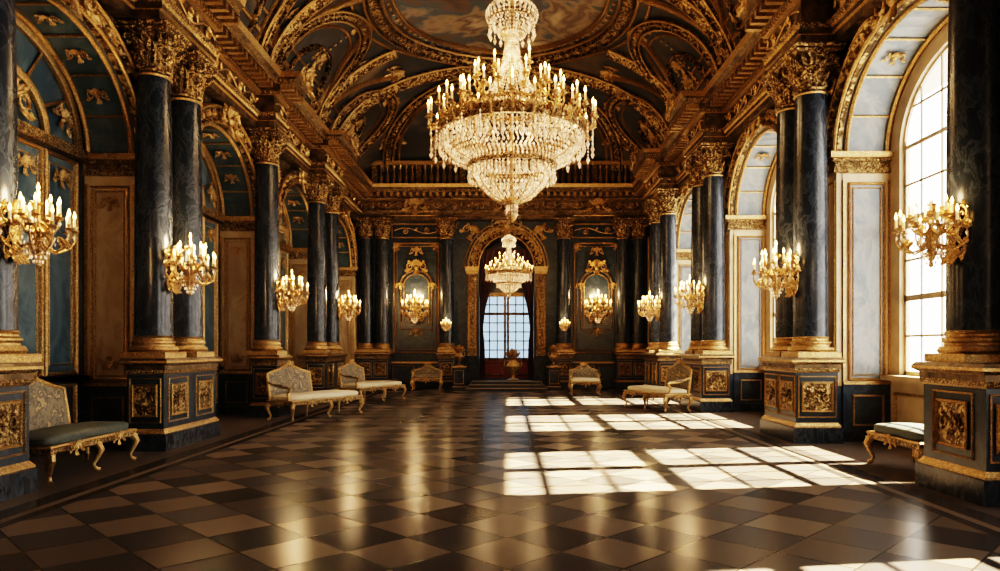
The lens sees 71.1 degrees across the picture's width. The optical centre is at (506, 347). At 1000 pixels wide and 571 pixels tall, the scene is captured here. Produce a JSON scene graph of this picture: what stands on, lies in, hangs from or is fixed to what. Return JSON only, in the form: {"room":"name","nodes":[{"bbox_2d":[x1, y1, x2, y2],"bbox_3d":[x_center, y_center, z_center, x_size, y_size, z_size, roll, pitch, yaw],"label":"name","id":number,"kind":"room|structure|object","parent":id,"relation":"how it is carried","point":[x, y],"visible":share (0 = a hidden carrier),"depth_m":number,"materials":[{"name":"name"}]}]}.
{"room":"historic interior","nodes":[
{"label":"historic interior","id":0,"kind":"room"},
{"bbox_2d":[103,9,355,236],"bbox_3d":[-5.720,-2.375,11.300,0.001,7.750,30.600,0,0,0],"label":"wall","id":1,"kind":"structure","parent":0,"point":[283,166],"depth_m":16.36,"materials":[{"name":"stone"}]},
{"bbox_2d":[16,0,135,445],"bbox_3d":[-5.973,-1.712,9.000,1.094,6.423,4.637,0,0,0],"label":"arch","id":2,"kind":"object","parent":1,"relation":"attached to","point":[109,205],"depth_m":10.76,"materials":[{"name":"metal"}]},
{"bbox_2d":[16,0,351,382],"bbox_3d":[-6.120,-1.475,14.050,0.800,5.950,23.700,0,0,0],"label":"decorative molding","id":3,"kind":"structure","parent":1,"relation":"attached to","point":[107,135],"depth_m":10.80,"materials":[{"name":"gold metal"}]},
{"bbox_2d":[201,103,255,413],"bbox_3d":[-5.973,-1.712,14.100,1.094,6.423,4.637,0,0,0],"label":"arch","id":4,"kind":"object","parent":1,"relation":"attached to","point":[235,388],"depth_m":15.84,"materials":[{"name":"metal"}]},
{"bbox_2d":[97,0,372,217],"bbox_3d":[-5.027,-5.505,11.300,1.385,1.409,30.600,0,0,0],"label":"entablature","id":5,"kind":"object","parent":1,"relation":"attached to","point":[265,95],"visible":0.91,"depth_m":14.67,"materials":[{"name":"stone"}]},
{"bbox_2d":[278,168,307,369],"bbox_3d":[-5.973,-1.712,19.100,1.094,6.423,4.637,0,0,0],"label":"trim","id":6,"kind":"structure","parent":1,"relation":"attached to","point":[289,178],"depth_m":20.86,"materials":[{"name":"metal"}]},
{"bbox_2d":[338,207,358,363],"bbox_3d":[-5.973,-1.712,24.100,1.094,6.423,4.637,0,0,0],"label":"trim","id":7,"kind":"structure","parent":1,"relation":"attached to","point":[344,285],"depth_m":25.88,"materials":[{"name":"metal"}]},
{"bbox_2d":[239,0,746,182],"bbox_3d":[-0.160,-7.800,11.300,11.120,3.200,30.600,0,0,0],"label":"ceiling","id":8,"kind":"structure","parent":0,"point":[462,22],"depth_m":20.76,"materials":[{"name":"gold metal"}]},
{"bbox_2d":[240,0,744,171],"bbox_3d":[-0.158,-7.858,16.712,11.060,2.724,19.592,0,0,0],"label":"trim","id":9,"kind":"structure","parent":8,"relation":"attached to","point":[608,121],"depth_m":20.03,"materials":[{"name":"metal"}]},
{"bbox_2d":[349,0,651,68],"bbox_3d":[-0.160,-8.986,13.404,7.735,0.928,19.108,0,0,0],"label":"trim","id":10,"kind":"structure","parent":8,"relation":"attached to","point":[375,11],"depth_m":20.50,"materials":[{"name":"metal"}]},
{"bbox_2d":[425,0,598,222],"bbox_3d":[0.090,-5.811,13.000,3.194,6.981,3.218,0,0,-14],"label":"chandelier","id":11,"kind":"object","parent":10,"relation":"hanging from","point":[484,107],"visible":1,"depth_m":12.56,"materials":[{"name":"clear glass"}]},
{"bbox_2d":[442,95,581,201],"bbox_3d":[0.091,-3.568,13.003,2.604,1.779,2.601,0,0,0],"label":"basket","id":12,"kind":"object","parent":11,"relation":"on","point":[457,115],"depth_m":12.45,"materials":[{"name":"beige"}]},
{"bbox_2d":[485,89,532,298],"bbox_3d":[0.060,-5.111,22.000,1.533,7.160,1.544,0,0,8],"label":"chandelier","id":13,"kind":"object","parent":8,"relation":"hanging from","point":[517,274],"visible":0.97,"depth_m":21.82,"materials":[{"name":"metal"}]},
{"bbox_2d":[490,266,528,292],"bbox_3d":[0.060,-2.130,22.002,1.250,0.854,1.249,0,0,-6],"label":"basket","id":14,"kind":"object","parent":13,"relation":"on","point":[499,272],"depth_m":21.71,"materials":[{"name":"beige"}]},
{"bbox_2d":[0,388,999,570],"bbox_3d":[-0.160,1.550,11.800,15.000,0.100,33.600,0,0,0],"label":"floor","id":15,"kind":"structure","parent":0,"point":[430,479],"depth_m":6.80,"materials":[{"name":"stone"}]},
{"bbox_2d":[0,362,42,500],"bbox_3d":[-5.275,0.825,6.950,0.710,1.350,0.960,0,0,0],"label":"pedestal","id":16,"kind":"object","parent":15,"relation":"on","point":[19,476],"visible":1,"depth_m":7.10,"materials":[{"name":"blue stone"}]},
{"bbox_2d":[0,0,41,362],"bbox_3d":[-5.350,-2.322,7.200,0.838,4.940,0.840,0,0,0],"label":"column","id":17,"kind":"structure","parent":16,"relation":"on","point":[11,350],"depth_m":7.15,"materials":[{"name":"stone"}]},
{"bbox_2d":[0,183,79,266],"bbox_3d":[-4.781,-1.264,7.200,0.649,0.873,0.712,0,0,0],"label":"wall sconce","id":18,"kind":"object","parent":17,"relation":"attached to","point":[17,211],"visible":1,"depth_m":7.16,"materials":[{"name":"metal"}]},
{"bbox_2d":[29,372,139,485],"bbox_3d":[-5.287,0.867,8.450,0.800,1.264,1.847,0,0,0],"label":"bench","id":19,"kind":"object","parent":15,"relation":"on","point":[52,432],"visible":0.7,"depth_m":8.36,"materials":[{"name":"fabric"}]},
{"bbox_2d":[29,421,128,445],"bbox_3d":[-5.270,1.010,8.450,0.620,0.160,1.710,0,0,0],"label":"seat cushion","id":20,"kind":"object","parent":19,"relation":"on","point":[53,433],"depth_m":8.25,"materials":[{"name":"grey fabric"}]},
{"bbox_2d":[16,15,292,457],"bbox_3d":[-6.407,-1.700,11.300,0.245,6.400,30.600,0,0,0],"label":"panelling","id":21,"kind":"object","parent":15,"relation":"on","point":[51,152],"visible":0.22,"depth_m":10.11,"materials":[{"name":"blue stone"}]},
{"bbox_2d":[118,357,222,450],"bbox_3d":[-5.275,0.825,11.125,0.710,1.350,2.010,0,0,0],"label":"pedestal","id":22,"kind":"object","parent":15,"relation":"on","point":[171,402],"visible":1,"depth_m":10.40,"materials":[{"name":"blue stone"}]},
{"bbox_2d":[114,19,191,357],"bbox_3d":[-5.350,-2.322,10.600,0.838,4.940,0.840,0,0,0],"label":"column","id":23,"kind":"structure","parent":22,"relation":"on","point":[155,44],"depth_m":10.37,"materials":[{"name":"stone"}]},
{"bbox_2d":[162,233,218,295],"bbox_3d":[-4.750,-1.266,10.600,0.717,0.964,0.786,0,0,0],"label":"wall sconce","id":24,"kind":"object","parent":23,"relation":"attached to","point":[176,255],"visible":1,"depth_m":10.54,"materials":[{"name":"metal"}]},
{"bbox_2d":[171,50,218,356],"bbox_3d":[-5.350,-2.322,11.650,0.838,4.940,0.840,0,0,0],"label":"column","id":25,"kind":"structure","parent":22,"relation":"on","point":[195,70],"depth_m":11.43,"materials":[{"name":"stone"}]},
{"bbox_2d":[246,355,292,416],"bbox_3d":[-5.275,0.825,15.600,0.710,1.350,0.960,0,0,0],"label":"pedestal","id":26,"kind":"object","parent":15,"relation":"on","point":[261,365],"visible":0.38,"depth_m":15.19,"materials":[{"name":"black stone"}]},
{"bbox_2d":[244,127,289,354],"bbox_3d":[-5.350,-2.322,15.600,0.838,4.940,0.840,0,0,0],"label":"column","id":27,"kind":"structure","parent":26,"relation":"on","point":[267,142],"depth_m":15.37,"materials":[{"name":"stone"}]},
{"bbox_2d":[275,270,309,312],"bbox_3d":[-4.750,-1.266,15.600,0.717,0.964,0.786,0,0,0],"label":"wall sconce","id":28,"kind":"object","parent":27,"relation":"attached to","point":[282,285],"visible":1,"depth_m":15.54,"materials":[{"name":"metal"}]},
{"bbox_2d":[265,360,364,421],"bbox_3d":[-4.134,0.877,15.208,0.856,1.244,2.247,0,0,29],"label":"chaise longue","id":29,"kind":"object","parent":15,"relation":"on","point":[290,385],"visible":1,"depth_m":14.83,"materials":[{"name":"fabric"}]},
{"bbox_2d":[269,366,310,394],"bbox_3d":[-4.653,0.680,14.978,0.155,0.640,1.200,0,0,29],"label":"backrest","id":30,"kind":"object","parent":29,"relation":"on","point":[298,379],"depth_m":14.94,"materials":[{"name":"beige fabric"}]},
{"bbox_2d":[272,390,357,400],"bbox_3d":[-4.120,1.010,15.200,0.680,0.160,2.110,0,0,29],"label":"seat cushion","id":31,"kind":"object","parent":29,"relation":"on","point":[277,395],"depth_m":14.82,"materials":[{"name":"beige fabric"}]},
{"bbox_2d":[302,353,347,390],"bbox_3d":[-5.275,0.825,20.450,0.710,1.350,2.460,0,0,0],"label":"pedestal","id":32,"kind":"object","parent":15,"relation":"on","point":[323,367],"visible":0.63,"depth_m":19.31,"materials":[{"name":"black stone"}]},
{"bbox_2d":[301,174,334,352],"bbox_3d":[-5.350,-2.322,19.700,0.838,4.940,0.840,0,0,0],"label":"column","id":33,"kind":"structure","parent":32,"relation":"on","point":[319,185],"depth_m":19.47,"materials":[{"name":"stone"}]},
{"bbox_2d":[325,187,345,352],"bbox_3d":[-5.350,-2.322,21.200,0.838,4.940,0.840,0,0,0],"label":"column","id":34,"kind":"structure","parent":32,"relation":"on","point":[335,196],"depth_m":20.97,"materials":[{"name":"stone"}]},
{"bbox_2d":[337,291,361,321],"bbox_3d":[-4.750,-1.266,21.200,0.717,0.964,0.786,0,0,0],"label":"wall sconce","id":35,"kind":"object","parent":34,"relation":"attached to","point":[341,301],"visible":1,"depth_m":21.15,"materials":[{"name":"metal"}]},
{"bbox_2d":[338,359,406,403],"bbox_3d":[-3.791,0.897,19.806,0.850,1.204,2.197,0,0,26],"label":"chaise longue","id":36,"kind":"object","parent":15,"relation":"on","point":[351,375],"visible":0.93,"depth_m":19.38,"materials":[{"name":"fabric"}]},
{"bbox_2d":[340,364,363,383],"bbox_3d":[-4.327,0.700,19.502,0.150,0.600,1.020,0,0,26],"label":"backrest","id":37,"kind":"object","parent":36,"relation":"on","point":[355,370],"depth_m":19.42,"materials":[{"name":"beige fabric"}]},
{"bbox_2d":[343,380,401,387],"bbox_3d":[-3.780,1.010,19.800,0.680,0.160,2.060,0,0,26],"label":"seat cushion","id":38,"kind":"object","parent":36,"relation":"on","point":[346,383],"depth_m":19.39,"materials":[{"name":"beige fabric"}]},
{"bbox_2d":[354,352,393,380],"bbox_3d":[-4.960,0.825,26.120,1.340,1.350,0.780,0,0,0],"label":"pedestal","id":39,"kind":"object","parent":15,"relation":"on","point":[376,365],"visible":0.82,"depth_m":25.80,"materials":[{"name":"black stone"}]},
{"bbox_2d":[353,218,373,351],"bbox_3d":[-5.260,-2.322,26.120,0.838,4.940,0.840,0,0,0],"label":"column","id":40,"kind":"structure","parent":39,"relation":"on","point":[365,230],"depth_m":25.89,"materials":[{"name":"stone"}]},
{"bbox_2d":[371,218,394,351],"bbox_3d":[-4.660,-2.322,26.120,0.838,4.940,0.840,0,0,0],"label":"column","id":41,"kind":"structure","parent":39,"relation":"on","point":[382,226],"depth_m":25.89,"materials":[{"name":"stone"}]},
{"bbox_2d":[410,363,442,390],"bbox_3d":[-2.850,1.017,24.899,1.147,0.964,0.702,0,0,0],"label":"settee","id":42,"kind":"object","parent":15,"relation":"on","point":[428,373],"visible":1,"depth_m":24.83,"materials":[{"name":"fabric"}]},
{"bbox_2d":[412,374,439,377],"bbox_3d":[-2.850,1.010,24.900,1.010,0.160,0.560,0,0,0],"label":"seat cushion","id":43,"kind":"object","parent":42,"relation":"on","point":[413,375],"depth_m":24.64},
{"bbox_2d":[414,367,439,374],"bbox_3d":[-2.850,0.820,25.179,1.000,0.360,0.126,0,0,0],"label":"backrest","id":44,"kind":"object","parent":42,"relation":"on","point":[423,370],"depth_m":25.13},
{"bbox_2d":[435,352,456,388],"bbox_3d":[-2.240,0.825,26.120,0.780,1.350,0.780,0,0,0],"label":"pedestal","id":45,"kind":"object","parent":15,"relation":"on","point":[446,360],"visible":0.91,"depth_m":25.80,"materials":[{"name":"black stone"}]},
{"bbox_2d":[435,218,457,351],"bbox_3d":[-2.240,-2.322,26.120,0.838,4.940,0.840,0,0,0],"label":"column","id":46,"kind":"structure","parent":45,"relation":"on","point":[446,226],"depth_m":25.89,"materials":[{"name":"stone"}]},
{"bbox_2d":[441,320,450,330],"bbox_3d":[-2.240,-0.864,25.676,0.414,0.507,0.378,0,0,0],"label":"wall sconce","id":47,"kind":"object","parent":46,"relation":"attached to","point":[447,326],"visible":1,"depth_m":25.64,"materials":[{"name":"metal"}]},
{"bbox_2d":[452,366,466,389],"bbox_3d":[-1.720,1.070,25.200,0.500,0.860,0.500,0,0,0],"label":"stand","id":48,"kind":"object","parent":15,"relation":"on","point":[459,372],"visible":0.97,"depth_m":24.98,"materials":[{"name":"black stone"}]},
{"bbox_2d":[453,345,465,365],"bbox_3d":[-1.721,0.256,25.201,0.406,0.768,0.456,0,0,-25],"label":"urn","id":49,"kind":"object","parent":48,"relation":"on","point":[459,356],"visible":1,"depth_m":25.12,"materials":[{"name":"metal"}]},
{"bbox_2d":[465,385,547,390],"bbox_3d":[-0.020,1.450,25.285,2.860,0.100,2.030,0,0,0],"label":"step","id":50,"kind":"structure","parent":15,"relation":"on","point":[467,388],"depth_m":24.30,"materials":[{"name":"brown stone"}]},
{"bbox_2d":[469,383,543,387],"bbox_3d":[-0.020,1.350,25.510,2.700,0.100,1.580,0,0,0],"label":"step","id":51,"kind":"structure","parent":50,"relation":"on","point":[541,385],"depth_m":24.75,"materials":[{"name":"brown stone"}]},
{"bbox_2d":[471,380,541,383],"bbox_3d":[-0.020,1.250,25.735,2.540,0.100,1.130,0,0,0],"label":"step","id":52,"kind":"structure","parent":51,"relation":"on","point":[472,381],"depth_m":25.20,"materials":[{"name":"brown wood"}]},
{"bbox_2d":[502,348,521,380],"bbox_3d":[0.198,0.600,25.632,0.606,1.199,0.608,0,0,-43],"label":"urn","id":53,"kind":"object","parent":52,"relation":"on","point":[512,367],"visible":1,"depth_m":25.46,"materials":[{"name":"metal"}]},
{"bbox_2d":[478,378,534,379],"bbox_3d":[-0.020,1.340,27.300,2.300,0.320,1.600,0,0,0],"label":"threshold","id":54,"kind":"object","parent":15,"relation":"on","point":[479,378],"visible":0.21,"depth_m":26.50,"materials":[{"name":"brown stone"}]},
{"bbox_2d":[546,366,560,389],"bbox_3d":[1.680,1.070,25.200,0.500,0.860,0.500,0,0,0],"label":"stand","id":55,"kind":"object","parent":15,"relation":"on","point":[553,372],"visible":0.97,"depth_m":24.98,"materials":[{"name":"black stone"}]},
{"bbox_2d":[548,345,559,365],"bbox_3d":[1.702,0.257,25.221,0.444,0.767,0.399,0,0,38],"label":"urn","id":56,"kind":"object","parent":55,"relation":"on","point":[553,356],"visible":1,"depth_m":25.11,"materials":[{"name":"metal"}]},
{"bbox_2d":[555,352,574,388],"bbox_3d":[2.120,0.825,26.120,0.780,1.350,0.780,0,0,0],"label":"pedestal","id":57,"kind":"object","parent":15,"relation":"on","point":[565,359],"visible":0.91,"depth_m":25.80,"materials":[{"name":"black stone"}]},
{"bbox_2d":[552,218,574,351],"bbox_3d":[2.120,-2.322,26.120,0.838,4.940,0.840,0,0,0],"label":"column","id":58,"kind":"structure","parent":57,"relation":"on","point":[563,226],"depth_m":25.89,"materials":[{"name":"stone"}]},
{"bbox_2d":[559,320,569,330],"bbox_3d":[2.120,-0.864,25.676,0.414,0.507,0.378,0,0,0],"label":"wall sconce","id":59,"kind":"object","parent":58,"relation":"attached to","point":[564,325],"visible":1,"depth_m":25.69,"materials":[{"name":"metal"}]},
{"bbox_2d":[568,362,601,394],"bbox_3d":[2.500,0.977,22.500,1.047,1.044,0.724,0,0,0],"label":"armchair","id":60,"kind":"object","parent":15,"relation":"on","point":[583,374],"visible":1,"depth_m":22.73,"materials":[{"name":"fabric"}]},
{"bbox_2d":[572,366,596,377],"bbox_3d":[2.500,0.780,22.795,0.900,0.440,0.132,0,0,0],"label":"backrest","id":61,"kind":"object","parent":60,"relation":"on","point":[580,371],"depth_m":22.75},
{"bbox_2d":[571,377,599,381],"bbox_3d":[2.500,1.010,22.500,0.910,0.160,0.580,0,0,0],"label":"seat cushion","id":62,"kind":"object","parent":60,"relation":"on","point":[573,379],"depth_m":22.23,"materials":[{"name":"beige fabric"}]},
{"bbox_2d":[612,352,645,388],"bbox_3d":[4.640,0.825,26.120,1.340,1.350,0.780,0,0,0],"label":"pedestal","id":63,"kind":"object","parent":15,"relation":"on","point":[629,366],"visible":0.92,"depth_m":25.80,"materials":[{"name":"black stone"}]},
{"bbox_2d":[611,218,635,351],"bbox_3d":[4.350,-2.322,26.120,0.838,4.940,0.840,0,0,0],"label":"column","id":64,"kind":"structure","parent":63,"relation":"on","point":[622,226],"depth_m":25.89,"materials":[{"name":"stone"}]},
{"bbox_2d":[630,218,648,351],"bbox_3d":[4.900,-2.322,26.120,0.838,4.940,0.840,0,0,0],"label":"column","id":65,"kind":"structure","parent":63,"relation":"on","point":[638,233],"depth_m":25.89,"materials":[{"name":"stone"}]},
{"bbox_2d":[622,358,692,412],"bbox_3d":[3.676,0.867,17.206,0.840,1.264,2.047,0,0,-19],"label":"chaise longue","id":66,"kind":"object","parent":15,"relation":"on","point":[678,379],"visible":1,"depth_m":16.70,"materials":[{"name":"fabric"}]},
{"bbox_2d":[628,385,686,393],"bbox_3d":[3.660,1.010,17.200,0.660,0.160,1.910,0,0,-19],"label":"seat cushion","id":67,"kind":"object","parent":66,"relation":"on","point":[636,389],"depth_m":16.75,"materials":[{"name":"beige fabric"}]},
{"bbox_2d":[666,363,689,389],"bbox_3d":[4.143,0.670,16.893,0.157,0.660,1.000,0,0,-19],"label":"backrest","id":68,"kind":"object","parent":66,"relation":"on","point":[678,371],"depth_m":16.79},
{"bbox_2d":[641,353,682,385],"bbox_3d":[4.890,0.825,22.150,0.840,1.350,2.360,0,0,0],"label":"pedestal","id":69,"kind":"object","parent":15,"relation":"on","point":[656,365],"visible":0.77,"depth_m":21.21,"materials":[{"name":"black stone"}]},
{"bbox_2d":[643,199,659,352],"bbox_3d":[4.920,-2.322,22.900,0.838,4.940,0.840,0,0,0],"label":"column","id":70,"kind":"structure","parent":69,"relation":"on","point":[651,206],"depth_m":22.68,"materials":[{"name":"stone"}]},
{"bbox_2d":[652,188,681,352],"bbox_3d":[4.920,-2.322,21.400,0.838,4.940,0.840,0,0,0],"label":"column","id":71,"kind":"structure","parent":69,"relation":"on","point":[667,199],"depth_m":21.17,"materials":[{"name":"stone"}]},
{"bbox_2d":[638,292,660,321],"bbox_3d":[4.320,-1.266,21.400,0.717,0.964,0.786,0,0,0],"label":"wall sconce","id":72,"kind":"object","parent":71,"relation":"attached to","point":[649,309],"visible":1,"depth_m":21.34,"materials":[{"name":"metal"}]},
{"bbox_2d":[680,354,734,411],"bbox_3d":[4.890,0.825,17.200,0.840,1.350,1.860,0,0,0],"label":"pedestal","id":73,"kind":"object","parent":15,"relation":"on","point":[710,383],"visible":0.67,"depth_m":16.35,"materials":[{"name":"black stone"}]},
{"bbox_2d":[682,154,702,353],"bbox_3d":[4.920,-2.322,17.700,0.838,4.940,0.840,0,0,0],"label":"column","id":74,"kind":"structure","parent":73,"relation":"on","point":[692,168],"depth_m":17.51,"materials":[{"name":"stone"}]},
{"bbox_2d":[692,142,734,353],"bbox_3d":[4.920,-2.322,16.700,0.838,4.940,0.840,0,0,0],"label":"column","id":75,"kind":"structure","parent":73,"relation":"on","point":[712,156],"depth_m":16.47,"materials":[{"name":"stone"}]},
{"bbox_2d":[673,276,704,314],"bbox_3d":[4.320,-1.266,16.700,0.717,0.964,0.786,0,0,0],"label":"wall sconce","id":76,"kind":"object","parent":75,"relation":"attached to","point":[699,290],"visible":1,"depth_m":16.64,"materials":[{"name":"metal"}]},
{"bbox_2d":[758,356,845,443],"bbox_3d":[4.890,0.825,11.715,0.840,1.350,1.530,0,0,0],"label":"pedestal","id":77,"kind":"object","parent":15,"relation":"on","point":[801,393],"visible":1,"depth_m":11.04,"materials":[{"name":"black stone"}]},
{"bbox_2d":[760,63,794,356],"bbox_3d":[4.920,-2.322,12.100,0.838,4.940,0.840,0,0,0],"label":"column","id":78,"kind":"structure","parent":77,"relation":"on","point":[777,84],"depth_m":11.93,"materials":[{"name":"stone"}]},
{"bbox_2d":[776,42,846,356],"bbox_3d":[4.920,-2.322,11.350,0.838,4.940,0.840,0,0,0],"label":"column","id":79,"kind":"structure","parent":77,"relation":"on","point":[808,65],"depth_m":11.12,"materials":[{"name":"stone"}]},
{"bbox_2d":[751,241,800,298],"bbox_3d":[4.320,-1.266,11.350,0.717,0.964,0.786,0,0,0],"label":"wall sconce","id":80,"kind":"object","parent":79,"relation":"attached to","point":[788,260],"visible":1,"depth_m":11.29,"materials":[{"name":"metal"}]},
{"bbox_2d":[676,0,948,380],"bbox_3d":[5.800,-1.560,12.300,0.800,6.120,20.200,0,0,0],"label":"arch reveal","id":81,"kind":"object","parent":15,"relation":"on","point":[876,95],"visible":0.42,"depth_m":11.29,"materials":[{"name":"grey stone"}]},
{"bbox_2d":[759,165,775,369],"bbox_3d":[6.185,-1.560,14.900,0.350,6.120,3.600,0,0,0],"label":"window","id":82,"kind":"structure","parent":81,"relation":"attached to","point":[771,198],"depth_m":16.40,"materials":[{"name":"beige glass"}]},
{"bbox_2d":[880,23,947,423],"bbox_3d":[6.185,-1.560,9.500,0.350,6.120,3.600,0,0,0],"label":"window","id":83,"kind":"structure","parent":81,"relation":"attached to","point":[907,390],"depth_m":10.93,"materials":[{"name":"beige glass"}]},
{"bbox_2d":[863,423,923,463],"bbox_3d":[4.979,1.215,8.500,0.722,0.569,1.247,0,0,0],"label":"upholstered bench","id":84,"kind":"object","parent":15,"relation":"on","point":[909,435],"visible":0.62,"depth_m":8.45,"materials":[{"name":"fabric"}]},
{"bbox_2d":[874,423,923,441],"bbox_3d":[4.980,1.010,8.500,0.580,0.160,1.110,0,0,0],"label":"seat cushion","id":85,"kind":"object","parent":84,"relation":"on","point":[902,432],"depth_m":8.41,"materials":[{"name":"grey fabric"}]},
{"bbox_2d":[911,362,999,506],"bbox_3d":[4.890,0.825,7.160,0.840,1.350,1.180,0,0,0],"label":"pedestal","id":86,"kind":"object","parent":15,"relation":"on","point":[961,458],"visible":0.99,"depth_m":6.97,"materials":[{"name":"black stone"}]},
{"bbox_2d":[924,0,999,362],"bbox_3d":[4.920,-2.322,7.350,0.838,4.940,0.840,0,0,0],"label":"column","id":87,"kind":"structure","parent":86,"relation":"on","point":[972,303],"depth_m":7.13,"materials":[{"name":"stone"}]},
{"bbox_2d":[891,185,971,267],"bbox_3d":[4.351,-1.264,7.250,0.649,0.873,0.712,0,0,0],"label":"wall sconce","id":88,"kind":"object","parent":87,"relation":"attached to","point":[950,212],"visible":1,"depth_m":7.21,"materials":[{"name":"metal"}]},
{"bbox_2d":[356,222,647,380],"bbox_3d":[-0.160,-2.450,27.300,11.120,7.900,1.400,0,0,0],"label":"wall","id":89,"kind":"structure","parent":0,"point":[429,339],"depth_m":26.60,"materials":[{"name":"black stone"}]},
{"bbox_2d":[401,290,428,323],"bbox_3d":[-3.440,-1.536,26.028,1.076,1.320,0.982,0,0,0],"label":"wall sconce","id":90,"kind":"object","parent":89,"relation":"attached to","point":[414,308],"visible":1,"depth_m":26.03,"materials":[{"name":"metal"}]},
{"bbox_2d":[480,249,505,378],"bbox_3d":[-0.550,-1.315,26.850,1.000,4.970,0.100,0,0,0],"label":"curtain","id":91,"kind":"object","parent":89,"relation":"hanging from","point":[489,255],"visible":0.88,"depth_m":26.84,"materials":[{"name":"fabric"}]},
{"bbox_2d":[361,183,643,221],"bbox_3d":[-0.160,-5.410,26.055,11.120,1.220,1.090,0,0,0],"label":"entablature","id":92,"kind":"object","parent":89,"relation":"attached to","point":[401,202],"visible":0.89,"depth_m":26.00,"materials":[{"name":"metal"}]},
{"bbox_2d":[369,161,634,182],"bbox_3d":[-0.160,-6.500,26.250,10.200,0.960,0.360,0,0,0],"label":"balustrade","id":93,"kind":"object","parent":92,"relation":"on","point":[418,164],"visible":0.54,"depth_m":26.19,"materials":[{"name":"metal"}]},
{"bbox_2d":[391,220,616,387],"bbox_3d":[-0.020,-1.798,26.399,8.940,6.596,0.502,0,0,0],"label":"trim","id":94,"kind":"structure","parent":89,"relation":"attached to","point":[501,230],"depth_m":26.46,"materials":[{"name":"metal"}]},
{"bbox_2d":[483,242,529,377],"bbox_3d":[-0.020,-1.515,27.927,2.200,5.530,0.195,0,0,0],"label":"door","id":95,"kind":"structure","parent":89,"relation":"in","point":[506,326],"depth_m":27.95,"materials":[{"name":"blue glass"}]},
{"bbox_2d":[511,249,532,378],"bbox_3d":[0.510,-1.315,26.850,1.000,4.970,0.100,0,0,0],"label":"curtain","id":96,"kind":"object","parent":89,"relation":"hanging from","point":[524,254],"visible":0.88,"depth_m":26.84,"materials":[{"name":"fabric"}]},
{"bbox_2d":[584,290,611,323],"bbox_3d":[3.400,-1.536,26.028,1.076,1.320,0.982,0,0,0],"label":"wall sconce","id":97,"kind":"object","parent":89,"relation":"attached to","point":[596,308],"visible":1,"depth_m":26.03,"materials":[{"name":"metal"}]},
{"bbox_2d":[731,43,850,155],"bbox_3d":[5.400,-2.375,11.300,0.001,7.750,30.600,0,0,0],"label":"wall","id":98,"kind":"structure","parent":0,"point":[843,52],"depth_m":11.30,"materials":[{"name":"stone"}]},
{"bbox_2d":[676,181,691,360],"bbox_3d":[5.653,-1.797,20.600,1.094,6.593,4.637,0,0,0],"label":"trim","id":99,"kind":"structure","parent":98,"relation":"attached to","point":[682,254],"depth_m":22.37,"materials":[{"name":"metal"}]},
{"bbox_2d":[647,73,830,346],"bbox_3d":[5.331,-1.700,16.330,0.157,6.300,20.340,0,0,0],"label":"panelling","id":100,"kind":"object","parent":98,"relation":"attached to","point":[828,98],"visible":0.01,"depth_m":26.33,"materials":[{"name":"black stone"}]},
{"bbox_2d":[724,109,776,410],"bbox_3d":[5.653,-1.797,14.900,1.094,6.593,4.637,0,0,0],"label":"arch","id":101,"kind":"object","parent":98,"relation":"attached to","point":[747,382],"depth_m":16.67,"materials":[{"name":"stone"}]},
{"bbox_2d":[629,0,885,217],"bbox_3d":[4.652,-5.505,11.300,1.495,1.409,30.600,0,0,0],"label":"entablature","id":102,"kind":"object","parent":98,"relation":"attached to","point":[735,96],"visible":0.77,"depth_m":14.49,"materials":[{"name":"stone"}]},
{"bbox_2d":[827,0,948,441],"bbox_3d":[5.653,-1.797,9.500,1.094,6.593,4.637,0,0,0],"label":"arch","id":103,"kind":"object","parent":98,"relation":"attached to","point":[862,405],"depth_m":11.28,"materials":[{"name":"stone"}]},
{"label":"outside","id":104,"kind":"structure","parent":0,"visible":0},
{"bbox_2d":[917,51,947,99],"bbox_3d":[7.170,-5.062,11.300,1.740,0.425,31.000,0,0,0],"label":"sky","id":105,"kind":"structure","parent":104,"point":[933,81],"depth_m":12.60,"materials":[{"name":"white"}]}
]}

